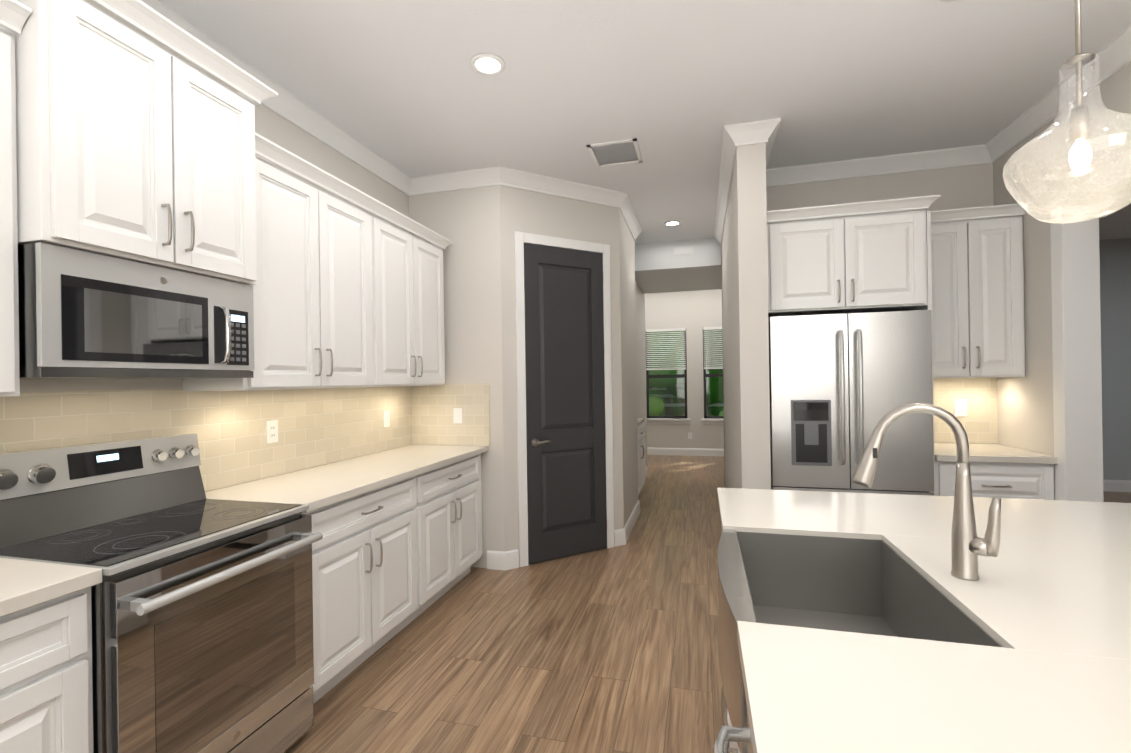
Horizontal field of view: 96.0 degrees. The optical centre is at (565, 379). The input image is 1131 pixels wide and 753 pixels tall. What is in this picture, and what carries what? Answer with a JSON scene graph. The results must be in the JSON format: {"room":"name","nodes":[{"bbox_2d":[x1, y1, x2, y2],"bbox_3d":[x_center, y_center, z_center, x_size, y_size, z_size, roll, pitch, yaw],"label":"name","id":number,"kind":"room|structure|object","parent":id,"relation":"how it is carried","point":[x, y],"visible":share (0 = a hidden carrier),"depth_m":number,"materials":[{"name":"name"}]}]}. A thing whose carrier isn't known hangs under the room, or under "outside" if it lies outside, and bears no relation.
{"room":"kitchen","nodes":[
{"label":"kitchen","id":0,"kind":"room"},
{"bbox_2d":[20,0,411,491],"bbox_3d":[-2.134,-0.052,0.685,0.120,2.955,6.820,-1,0,15],"label":"wall","id":1,"kind":"structure","parent":0,"point":[277,129],"depth_m":2.79,"materials":[{"name":"grey paint"}]},
{"bbox_2d":[0,16,21,396],"bbox_3d":[-1.816,-0.457,0.984,0.350,1.012,1.002,-1,0,15],"label":"upper cabinet","id":2,"kind":"object","parent":1,"relation":"attached to","point":[9,300],"depth_m":1.40,"materials":[{"name":"white wood"}]},
{"bbox_2d":[0,0,277,284],"bbox_3d":[-1.533,-0.789,1.796,0.490,0.805,0.808,-1,0,15],"label":"upper cabinet","id":3,"kind":"object","parent":1,"relation":"attached to","point":[133,145],"visible":1,"depth_m":1.62,"materials":[{"name":"white wood"}]},
{"bbox_2d":[18,242,253,378],"bbox_3d":[-1.541,-0.194,1.799,0.447,0.376,0.697,-1,0,15],"label":"microwave","id":4,"kind":"object","parent":3,"relation":"attached to","point":[85,315],"visible":1,"depth_m":1.62,"materials":[{"name":"silver metal"}]},
{"bbox_2d":[0,386,411,490],"bbox_3d":[-1.784,0.272,1.731,0.008,0.465,4.619,-1,0,15],"label":"backsplash","id":5,"kind":"structure","parent":1,"relation":"attached to","point":[320,426],"depth_m":2.43,"materials":[{"name":"tile"}]},
{"bbox_2d":[266,420,277,443],"bbox_3d":[-1.530,0.269,2.657,0.010,0.116,0.072,-1,0,15],"label":"electrical outlet","id":6,"kind":"object","parent":5,"relation":"attached to","point":[271,431],"visible":1,"depth_m":2.65,"materials":[{"name":"white plastic"}]},
{"bbox_2d":[383,410,389,426],"bbox_3d":[-1.274,0.277,3.624,0.009,0.116,0.072,-1,0,15],"label":"electrical outlet","id":7,"kind":"object","parent":5,"relation":"attached to","point":[386,418],"visible":1,"depth_m":3.62,"materials":[{"name":"white plastic"}]},
{"bbox_2d":[182,149,377,390],"bbox_3d":[-1.392,-0.462,2.583,0.350,1.012,0.860,-1,0,15],"label":"upper cabinet","id":8,"kind":"object","parent":1,"relation":"attached to","point":[346,294],"depth_m":2.48,"materials":[{"name":"white wood"}]},
{"bbox_2d":[362,197,445,386],"bbox_3d":[-1.172,-0.494,3.414,0.350,1.072,0.860,-1,0,15],"label":"upper cabinet","id":9,"kind":"object","parent":1,"relation":"attached to","point":[411,352],"depth_m":3.31,"materials":[{"name":"white wood"}]},
{"bbox_2d":[141,0,1130,244],"bbox_3d":[1.083,-1.620,2.922,6.800,0.300,12.800,-1,0,15],"label":"crown molding","id":10,"kind":"structure","parent":1,"relation":"attached to","point":[1114,55],"depth_m":3.52,"materials":[{"name":"white"}]},
{"bbox_2d":[409,185,504,567],"bbox_3d":[-0.878,-0.067,3.942,0.880,2.955,0.120,-1,0,15],"label":"wall","id":11,"kind":"structure","parent":0,"point":[466,222],"depth_m":3.82,"materials":[{"name":"grey paint"}]},
{"bbox_2d":[412,383,489,445],"bbox_3d":[-0.867,0.261,3.874,0.624,0.465,0.008,-1,0,15],"label":"backsplash","id":12,"kind":"structure","parent":11,"relation":"attached to","point":[432,406],"depth_m":3.87,"materials":[{"name":"tile"}]},
{"bbox_2d":[453,408,461,422],"bbox_3d":[-0.814,0.270,3.850,0.072,0.116,0.009,-1,0,15],"label":"electrical outlet","id":13,"kind":"object","parent":12,"relation":"attached to","point":[457,415],"visible":1,"depth_m":3.85,"materials":[{"name":"white plastic"}]},
{"bbox_2d":[500,185,623,564],"bbox_3d":[-0.027,-0.079,4.097,1.089,2.955,0.120,-1,0,-30],"label":"wall","id":14,"kind":"structure","parent":0,"point":[527,211],"depth_m":3.93,"materials":[{"name":"grey paint"}]},
{"bbox_2d":[514,231,613,566],"bbox_3d":[0.011,0.138,4.036,0.865,2.519,0.018,-1,0,-30],"label":"door frame","id":15,"kind":"structure","parent":14,"relation":"attached to","point":[521,239],"depth_m":3.85,"materials":[{"name":"white wood"}]},
{"bbox_2d":[524,243,606,563],"bbox_3d":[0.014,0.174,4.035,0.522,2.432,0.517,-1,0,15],"label":"pantry door","id":16,"kind":"structure","parent":14,"relation":"in","point":[565,402],"depth_m":4.02,"materials":[{"name":"grey wood"}]},
{"bbox_2d":[617,500,639,545],"bbox_3d":[0.612,1.323,4.790,0.045,0.134,1.145,-1,0,15],"label":"baseboard","id":17,"kind":"structure","parent":14,"relation":"attached to","point":[623,534],"depth_m":4.49,"materials":[{"name":"white wood"}]},
{"bbox_2d":[619,209,637,526],"bbox_3d":[0.551,-0.087,4.846,0.120,2.955,1.060,-1,0,15],"label":"wall","id":18,"kind":"structure","parent":0,"point":[628,367],"depth_m":4.75,"materials":[{"name":"grey paint"}]},
{"bbox_2d":[635,280,646,467],"bbox_3d":[0.786,-0.088,6.962,0.490,2.955,1.150,-1,0,15],"label":"wall","id":19,"kind":"structure","parent":0,"point":[640,355],"depth_m":6.92,"materials":[{"name":"grey paint"}]},
{"bbox_2d":[158,0,1130,244],"bbox_3d":[3.186,-1.658,1.330,10.120,0.100,10.800,-1,0,15],"label":"ceiling","id":20,"kind":"structure","parent":0,"point":[673,87],"depth_m":2.62,"materials":[{"name":"white paint"}]},
{"bbox_2d":[470,53,504,75],"bbox_3d":[-0.382,-1.549,2.503,0.170,0.008,0.170,-1,0,15],"label":"recessed light","id":21,"kind":"object","parent":20,"relation":"in","point":[490,64],"visible":1,"depth_m":2.50,"materials":[{"name":"white plastic"}]},
{"bbox_2d":[587,138,642,167],"bbox_3d":[0.345,-1.559,3.511,0.330,0.008,0.360,-1,0,15],"label":"ceiling vent","id":22,"kind":"object","parent":20,"relation":"in","point":[615,153],"visible":0.98,"depth_m":3.50,"materials":[{"name":"white metal"}]},
{"bbox_2d":[664,220,680,225],"bbox_3d":[1.071,-1.567,5.098,0.170,0.008,0.170,-1,0,15],"label":"recessed light","id":23,"kind":"object","parent":20,"relation":"in","point":[672,223],"visible":0.92,"depth_m":5.10,"materials":[{"name":"white plastic"}]},
{"bbox_2d":[1003,0,1130,223],"bbox_3d":[1.234,-0.983,1.228,0.284,1.192,0.284,-1,0,15],"label":"pendant light","id":24,"kind":"object","parent":20,"relation":"hanging from","point":[1080,156],"visible":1,"depth_m":1.22,"materials":[{"name":"clear glass"}]},
{"bbox_2d":[644,294,647,465],"bbox_3d":[0.021,-0.173,7.811,2.400,3.150,0.100,-1,0,15],"label":"wall","id":25,"kind":"structure","parent":0,"point":[645,375],"depth_m":7.49,"materials":[{"name":"grey paint"}]},
{"bbox_2d":[635,238,721,293],"bbox_3d":[1.298,-1.421,6.590,1.710,0.305,1.600,-1,0,15],"label":"ceiling soffit","id":26,"kind":"structure","parent":0,"point":[660,267],"depth_m":5.87,"materials":[{"name":"white paint"}]},
{"bbox_2d":[673,246,692,254],"bbox_3d":[1.328,-1.460,5.749,0.220,0.080,0.009,-1,0,15],"label":"air vent","id":27,"kind":"object","parent":26,"relation":"attached to","point":[682,250],"visible":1,"depth_m":5.75,"materials":[{"name":"white metal"}]},
{"bbox_2d":[645,289,723,448],"bbox_3d":[2.759,-0.212,9.165,7.000,3.150,0.120,-1,0,15],"label":"wall","id":28,"kind":"structure","parent":0,"point":[693,313],"depth_m":9.23,"materials":[{"name":"grey paint"}]},
{"bbox_2d":[645,330,687,417],"bbox_3d":[1.865,-0.118,9.415,0.740,1.650,0.054,-1,0,15],"label":"window","id":29,"kind":"structure","parent":28,"relation":"in","point":[677,375],"depth_m":9.41,"materials":[{"name":"grey"}]},
{"bbox_2d":[646,328,685,369],"bbox_3d":[1.845,-0.565,9.367,0.720,0.756,0.035,-1,0,15],"label":"window blind","id":30,"kind":"object","parent":29,"relation":"attached to","point":[665,331],"visible":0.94,"depth_m":9.36,"materials":[{"name":"white plastic"}]},
{"bbox_2d":[647,418,689,423],"bbox_3d":[1.858,0.757,9.339,0.840,0.100,0.090,-1,0,15],"label":"window sill","id":31,"kind":"structure","parent":28,"relation":"attached to","point":[668,421],"depth_m":9.32,"materials":[{"name":"white"}]},
{"bbox_2d":[647,447,723,455],"bbox_3d":[2.764,1.296,9.097,6.800,0.134,0.015,-1,0,15],"label":"baseboard","id":32,"kind":"structure","parent":28,"relation":"attached to","point":[650,450],"depth_m":9.24,"materials":[{"name":"white"}]},
{"bbox_2d":[701,419,723,423],"bbox_3d":[2.853,0.741,9.075,0.840,0.100,0.090,-1,0,15],"label":"window sill","id":33,"kind":"structure","parent":28,"relation":"attached to","point":[712,421],"depth_m":9.11,"materials":[{"name":"white"}]},
{"bbox_2d":[703,329,723,418],"bbox_3d":[2.860,-0.134,9.152,0.740,1.650,0.054,-1,0,15],"label":"window","id":34,"kind":"structure","parent":28,"relation":"in","point":[705,375],"depth_m":9.21,"materials":[{"name":"grey"}]},
{"bbox_2d":[703,326,722,368],"bbox_3d":[2.841,-0.581,9.103,0.720,0.756,0.035,-1,0,15],"label":"window blind","id":35,"kind":"object","parent":34,"relation":"attached to","point":[713,328],"visible":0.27,"depth_m":9.15,"materials":[{"name":"white plastic"}]},
{"bbox_2d":[283,455,1130,752],"bbox_3d":[3.502,1.368,2.351,10.120,0.050,12.920,-1,0,15],"label":"floor","id":36,"kind":"structure","parent":0,"point":[613,649],"depth_m":2.56,"materials":[{"name":"brown wood"}]},
{"bbox_2d":[0,587,93,752],"bbox_3d":[-1.664,0.982,0.946,0.620,0.876,1.000,-1,0,15],"label":"base cabinet","id":37,"kind":"object","parent":36,"relation":"on","point":[46,693],"visible":1,"depth_m":1.24,"materials":[{"name":"white wood"}]},
{"bbox_2d":[0,444,487,616],"bbox_3d":[-1.455,0.521,1.721,0.639,0.038,4.467,-1,0,15],"label":"countertop","id":38,"kind":"structure","parent":37,"relation":"on","point":[24,584],"depth_m":2.33,"materials":[{"name":"stone"}]},
{"bbox_2d":[0,433,322,752],"bbox_3d":[-1.376,0.821,1.760,0.720,1.190,0.711,-1,0,15],"label":"range","id":39,"kind":"object","parent":36,"relation":"on","point":[202,622],"visible":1,"depth_m":1.66,"materials":[{"name":"silver metal"}]},
{"bbox_2d":[302,474,421,703],"bbox_3d":[-1.240,0.977,2.546,0.620,0.876,0.860,-1,0,15],"label":"base cabinet","id":40,"kind":"object","parent":36,"relation":"on","point":[390,561],"depth_m":2.42,"materials":[{"name":"white wood"}]},
{"bbox_2d":[422,454,482,611],"bbox_3d":[-1.020,0.975,3.377,0.620,0.876,0.860,-1,0,15],"label":"base cabinet","id":41,"kind":"object","parent":36,"relation":"on","point":[451,493],"depth_m":3.25,"materials":[{"name":"white wood"}]},
{"bbox_2d":[637,418,645,495],"bbox_3d":[0.654,0.933,5.887,0.510,0.915,0.990,-1,0,15],"label":"base cabinet","id":42,"kind":"object","parent":36,"relation":"on","point":[641,452],"visible":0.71,"depth_m":5.87,"materials":[{"name":"white wood"}]},
{"bbox_2d":[768,310,933,495],"bbox_3d":[1.822,0.480,3.410,0.891,1.780,0.730,-1,0,15],"label":"fridge","id":43,"kind":"object","parent":36,"relation":"on","point":[841,386],"visible":0.62,"depth_m":3.12,"materials":[{"name":"silver metal"}]},
{"bbox_2d":[713,512,988,752],"bbox_3d":[0.842,0.943,0.324,1.412,0.877,3.580,-1,0,15],"label":"kitchen island","id":44,"kind":"object","parent":36,"relation":"on","point":[848,622],"depth_m":1.53,"materials":[{"name":"quartz"},{"name":"painted wood"}]},
{"bbox_2d":[717,488,1130,752],"bbox_3d":[1.027,0.481,0.263,1.710,0.038,3.620,-1,0,15],"label":"island countertop","id":45,"kind":"structure","parent":44,"relation":"on","point":[1055,597],"depth_m":0.89,"materials":[{"name":"white stone"}]},
{"bbox_2d":[852,403,1000,580],"bbox_3d":[0.852,0.260,1.219,0.294,0.411,0.073,-1,0,15],"label":"faucet","id":46,"kind":"object","parent":45,"relation":"on","point":[968,546],"visible":1,"depth_m":1.20,"materials":[{"name":"silver metal"}]},
{"bbox_2d":[935,461,1054,499],"bbox_3d":[2.603,0.920,3.270,0.609,0.875,0.658,-1,0,15],"label":"base cabinet","id":47,"kind":"object","parent":36,"relation":"on","point":[1017,480],"visible":0.27,"depth_m":2.98,"materials":[{"name":"white wood"}]},
{"bbox_2d":[934,443,1057,463],"bbox_3d":[2.599,0.462,3.278,0.610,0.038,0.643,-1,0,15],"label":"countertop","id":48,"kind":"structure","parent":47,"relation":"on","point":[984,452],"depth_m":3.04,"materials":[{"name":"stone"}]},
{"bbox_2d":[721,249,724,469],"bbox_3d":[1.912,-0.106,5.551,0.370,2.955,0.100,-1,0,15],"label":"wall","id":49,"kind":"structure","parent":0,"point":[722,339],"depth_m":5.61,"materials":[{"name":"grey paint"}]},
{"bbox_2d":[733,532,756,619],"bbox_3d":[0.464,0.605,1.318,0.003,0.234,0.668,-1,0,15],"label":"sink rim","id":50,"kind":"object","parent":0,"relation":"attached to","point":[752,607],"depth_m":1.36,"materials":[{"name":"grey metal"}]},
{"bbox_2d":[721,143,770,489],"bbox_3d":[1.504,-0.102,4.402,0.170,2.955,2.530,-1,0,15],"label":"column","id":51,"kind":"structure","parent":0,"point":[746,390],"depth_m":3.19,"materials":[{"name":"grey paint"}]},
{"bbox_2d":[729,532,880,543],"bbox_3d":[0.739,0.601,1.589,0.447,0.234,0.003,-1,0,15],"label":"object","id":52,"kind":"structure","parent":0,"relation":"attached to","point":[730,533],"depth_m":1.58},
{"bbox_2d":[766,163,996,443],"bbox_3d":[2.304,-0.115,3.751,1.710,2.955,0.120,-1,0,15],"label":"wall","id":53,"kind":"structure","parent":0,"point":[963,187],"depth_m":3.66,"materials":[{"name":"grey paint"}]},
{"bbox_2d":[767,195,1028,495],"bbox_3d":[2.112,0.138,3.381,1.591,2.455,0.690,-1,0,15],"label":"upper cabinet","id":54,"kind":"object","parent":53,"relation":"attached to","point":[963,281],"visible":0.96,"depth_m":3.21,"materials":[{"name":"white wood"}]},
{"bbox_2d":[933,377,997,442],"bbox_3d":[2.660,0.208,3.591,0.649,0.465,0.008,-1,0,15],"label":"backsplash","id":55,"kind":"structure","parent":53,"relation":"attached to","point":[980,424],"depth_m":3.54,"materials":[{"name":"tile"}]},
{"bbox_2d":[954,400,966,415],"bbox_3d":[2.758,0.196,3.554,0.072,0.116,0.010,-1,0,15],"label":"electrical outlet","id":56,"kind":"object","parent":55,"relation":"attached to","point":[960,407],"visible":1,"depth_m":3.55,"materials":[{"name":"white plastic"}]},
{"bbox_2d":[881,540,996,643],"bbox_3d":[0.868,0.599,1.211,0.003,0.234,0.668,-1,0,15],"label":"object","id":57,"kind":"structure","parent":0,"relation":"attached to","point":[902,558],"depth_m":1.13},
{"bbox_2d":[993,62,1130,455],"bbox_3d":[2.088,-0.116,-0.108,0.150,2.955,7.450,-1,0,15],"label":"wall","id":58,"kind":"structure","parent":0,"point":[1025,414],"depth_m":3.04,"materials":[{"name":"grey paint"}]},
{"bbox_2d":[1050,204,1103,501],"bbox_3d":[2.873,0.193,2.859,0.170,2.320,0.094,-1,0,15],"label":"trim","id":59,"kind":"structure","parent":58,"relation":"attached to","point":[1076,350],"depth_m":2.82,"materials":[{"name":"white"}]},
{"bbox_2d":[1099,238,1130,479],"bbox_3d":[6.717,-0.178,5.944,5.700,2.955,0.120,-1,0,15],"label":"wall","id":60,"kind":"structure","parent":0,"point":[1115,282],"depth_m":5.96,"materials":[{"name":"grey paint"}]},
{"bbox_2d":[1103,480,1130,491],"bbox_3d":[6.673,1.233,5.889,5.600,0.134,0.015,-1,0,15],"label":"baseboard","id":61,"kind":"structure","parent":60,"relation":"attached to","point":[1108,485],"depth_m":5.95,"materials":[{"name":"white"}]},
{"label":"outside","id":62,"kind":"structure","parent":0,"visible":0},
{"bbox_2d":[660,406,723,415],"bbox_3d":[12.936,1.446,37.715,70.000,0.100,60.280,-1,0,15],"label":"lawn","id":63,"kind":"structure","parent":62,"point":[681,413],"depth_m":23.82,"materials":[{"name":"green plant"}]},
{"bbox_2d":[649,390,664,402],"bbox_3d":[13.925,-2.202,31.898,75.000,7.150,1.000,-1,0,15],"label":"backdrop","id":64,"kind":"object","parent":63,"relation":"on","point":[652,391],"depth_m":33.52,"materials":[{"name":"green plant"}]},
{"bbox_2d":[648,329,723,415],"bbox_3d":[7.967,-3.367,19.241,26.120,9.627,19.917,-1,0,15],"label":"trees","id":65,"kind":"object","parent":63,"relation":"on","point":[710,403],"depth_m":14.61,"materials":[{"name":"green plant"}]}
]}

